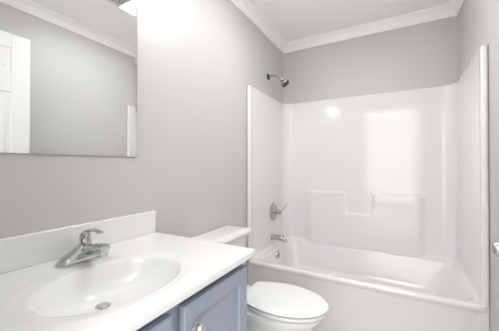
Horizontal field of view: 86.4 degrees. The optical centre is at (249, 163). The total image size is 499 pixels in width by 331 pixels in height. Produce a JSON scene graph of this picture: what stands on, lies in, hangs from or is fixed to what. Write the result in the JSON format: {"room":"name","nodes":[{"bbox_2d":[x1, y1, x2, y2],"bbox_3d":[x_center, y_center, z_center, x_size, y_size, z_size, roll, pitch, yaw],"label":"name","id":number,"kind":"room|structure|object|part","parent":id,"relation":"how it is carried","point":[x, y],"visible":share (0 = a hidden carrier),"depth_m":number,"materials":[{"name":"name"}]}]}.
{"room":"bathroom","nodes":[
{"label":"bathroom","id":0,"kind":"room"},
{"bbox_2d":[0,0,282,265],"bbox_3d":[-0.277,-0.038,1.835,0.100,2.513,2.702,0,0,29],"label":"wall","id":1,"kind":"structure","parent":0,"point":[197,59],"depth_m":1.49,"materials":[{"name":"grey paint"}]},
{"bbox_2d":[0,0,137,156],"bbox_3d":[-0.687,-0.451,0.989,0.005,0.833,0.630,0,0,29],"label":"wall mirror","id":2,"kind":"object","parent":1,"relation":"attached to","point":[68,68],"visible":1,"depth_m":1.00,"materials":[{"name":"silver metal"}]},
{"bbox_2d":[0,211,155,273],"bbox_3d":[-0.678,0.286,0.983,0.020,0.107,0.822,0,0,29],"label":"backsplash","id":3,"kind":"structure","parent":1,"relation":"attached to","point":[17,252],"depth_m":0.96,"materials":[{"name":"white stone"}]},
{"bbox_2d":[230,0,286,53],"bbox_3d":[-0.226,-1.257,1.758,0.074,0.078,2.602,0,0,29],"label":"trim","id":4,"kind":"structure","parent":1,"relation":"attached to","point":[246,7],"depth_m":2.35,"materials":[{"name":"white paint"}]},
{"bbox_2d":[267,74,288,86],"bbox_3d":[0.271,-0.795,2.513,0.209,0.151,0.082,0,0,29],"label":"showerhead","id":5,"kind":"object","parent":1,"relation":"attached to","point":[284,82],"visible":1,"depth_m":2.48,"materials":[{"name":"silver metal"}]},
{"bbox_2d":[250,0,448,41],"bbox_3d":[-0.173,-1.357,0.175,3.700,0.100,5.522,0,0,29],"label":"ceiling","id":6,"kind":"structure","parent":0,"point":[294,20],"depth_m":2.27,"materials":[{"name":"white paint"}]},
{"bbox_2d":[283,16,457,103],"bbox_3d":[1.063,-0.034,2.580,1.524,2.513,0.100,0,0,29],"label":"wall","id":7,"kind":"structure","parent":0,"point":[423,55],"depth_m":2.46,"materials":[{"name":"grey paint"}]},
{"bbox_2d":[284,4,457,52],"bbox_3d":[1.020,-1.252,2.513,1.524,0.078,0.074,0,0,29],"label":"trim","id":8,"kind":"structure","parent":7,"relation":"attached to","point":[443,11],"depth_m":2.44,"materials":[{"name":"white paint"}]},
{"bbox_2d":[458,0,498,330],"bbox_3d":[1.144,-0.045,1.049,0.100,2.513,2.702,0,0,29],"label":"wall","id":9,"kind":"structure","parent":0,"point":[478,20],"depth_m":1.43,"materials":[{"name":"grey paint"}]},
{"bbox_2d":[448,0,463,14],"bbox_3d":[1.043,-1.262,1.056,0.074,0.078,2.602,0,0,29],"label":"trim","id":10,"kind":"structure","parent":9,"relation":"attached to","point":[456,5],"depth_m":2.09,"materials":[{"name":"white paint"}]},
{"bbox_3d":[-0.172,1.256,0.156,3.700,0.100,5.522,0,0,29],"label":"floor","id":11,"kind":"structure","parent":0,"visible":0},
{"bbox_2d":[136,263,246,330],"bbox_3d":[-0.426,0.787,0.832,0.598,0.846,0.802,0,0,29],"label":"vanity cabinet","id":12,"kind":"object","parent":11,"relation":"on","point":[221,305],"visible":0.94,"depth_m":0.87,"materials":[{"name":"blue paint"}]},
{"bbox_2d":[0,211,255,330],"bbox_3d":[-0.430,0.337,0.846,0.586,0.212,0.824,0,0,29],"label":"countertop","id":13,"kind":"structure","parent":12,"relation":"on","point":[145,273],"depth_m":0.86,"materials":[{"name":"white stone"}]},
{"bbox_2d":[56,229,110,267],"bbox_3d":[-0.545,0.282,0.922,0.155,0.113,0.174,0,0,29],"label":"sink faucet","id":14,"kind":"object","parent":13,"relation":"on","point":[84,251],"visible":1,"depth_m":0.90,"materials":[{"name":"silver metal"}]},
{"bbox_3d":[-0.564,0.263,0.933,0.020,0.053,0.020,0,0,29],"label":"cartridge post","id":15,"kind":"part","parent":14,"relation":"part of","materials":[{"name":"silver metal"}]},
{"bbox_3d":[-0.552,0.262,0.926,0.119,0.074,0.028,0,0,29],"label":"lever handle","id":16,"kind":"part","parent":14,"relation":"part of","materials":[{"name":"silver metal"}]},
{"bbox_3d":[-0.533,0.296,0.916,0.126,0.060,0.046,0,0,29],"label":"spout","id":17,"kind":"part","parent":14,"relation":"part of","materials":[{"name":"silver metal"}]},
{"bbox_3d":[-0.298,0.715,0.547,0.026,0.638,0.352,0,0,29],"label":"door","id":18,"kind":"part","parent":12,"relation":"part of","materials":[{"name":"blue paint"}]},
{"bbox_3d":[-0.145,0.468,0.761,0.035,0.031,0.031,0,0,29],"label":"knob","id":19,"kind":"part","parent":12,"relation":"part of","materials":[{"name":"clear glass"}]},
{"bbox_3d":[-0.106,0.717,0.895,0.026,0.638,0.352,0,0,29],"label":"door","id":20,"kind":"part","parent":12,"relation":"part of","materials":[{"name":"blue paint"}]},
{"bbox_2d":[191,225,328,330],"bbox_3d":[0.069,0.823,1.549,0.765,0.784,0.447,0,0,29],"label":"toilet","id":21,"kind":"object","parent":11,"relation":"on","point":[271,306],"visible":0.61,"depth_m":1.42,"materials":[{"name":"white ceramic"}]},
{"bbox_3d":[-0.175,0.453,1.686,0.208,0.042,0.447,0,0,29],"label":"tank lid","id":22,"kind":"part","parent":21,"relation":"part of","materials":[{"name":"white ceramic"}]},
{"bbox_3d":[-0.179,0.628,1.688,0.170,0.307,0.408,0,0,29],"label":"tank","id":23,"kind":"part","parent":21,"relation":"part of","materials":[{"name":"white ceramic"}]},
{"bbox_3d":[0.127,0.998,1.517,0.588,0.433,0.344,0,0,29],"label":"bowl","id":24,"kind":"part","parent":21,"relation":"part of","materials":[{"name":"white ceramic"}]},
{"bbox_3d":[0.195,0.772,1.482,0.462,0.017,0.336,0,0,29],"label":"seat","id":25,"kind":"part","parent":21,"relation":"part of","materials":[{"name":"white plastic"}]},
{"bbox_3d":[0.198,0.746,1.480,0.472,0.018,0.354,0,0,29],"label":"seat lid","id":26,"kind":"part","parent":21,"relation":"part of","materials":[{"name":"white plastic"}]},
{"bbox_2d":[247,239,489,330],"bbox_3d":[0.842,1.005,2.172,1.522,0.427,0.813,0,0,29],"label":"bathtub","id":27,"kind":"object","parent":11,"relation":"on","point":[363,290],"visible":0.8,"depth_m":1.90,"materials":[{"name":"white plastic"}]},
{"bbox_2d":[246,45,489,308],"bbox_3d":[0.839,0.073,2.175,1.523,1.438,0.824,0,0,29],"label":"shower surround","id":28,"kind":"object","parent":27,"relation":"on","point":[406,173],"visible":0.99,"depth_m":2.35,"materials":[{"name":"white plastic"}]},
{"bbox_2d":[270,203,287,219],"bbox_3d":[0.291,0.460,2.556,0.137,0.175,0.172,0,0,29],"label":"shower valve","id":29,"kind":"object","parent":28,"relation":"attached to","point":[274,211],"visible":1,"depth_m":2.55,"materials":[{"name":"silver metal"}]},
{"bbox_2d":[271,234,286,242],"bbox_3d":[0.286,0.705,2.529,0.152,0.070,0.066,0,0,29],"label":"tub spout","id":30,"kind":"object","parent":28,"relation":"attached to","point":[282,238],"visible":1,"depth_m":2.51,"materials":[{"name":"silver metal"}]},
{"bbox_3d":[-0.173,-0.050,0.165,3.500,2.513,0.120,0,0,29],"label":"wall","id":31,"kind":"structure","parent":0,"visible":0},
{"bbox_2d":[491,241,498,256],"bbox_3d":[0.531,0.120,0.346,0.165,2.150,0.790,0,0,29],"label":"door knob","id":32,"kind":"object","parent":31,"relation":"in","point":[495,245],"depth_m":0.68,"materials":[{"name":"silver metal"}]}
]}

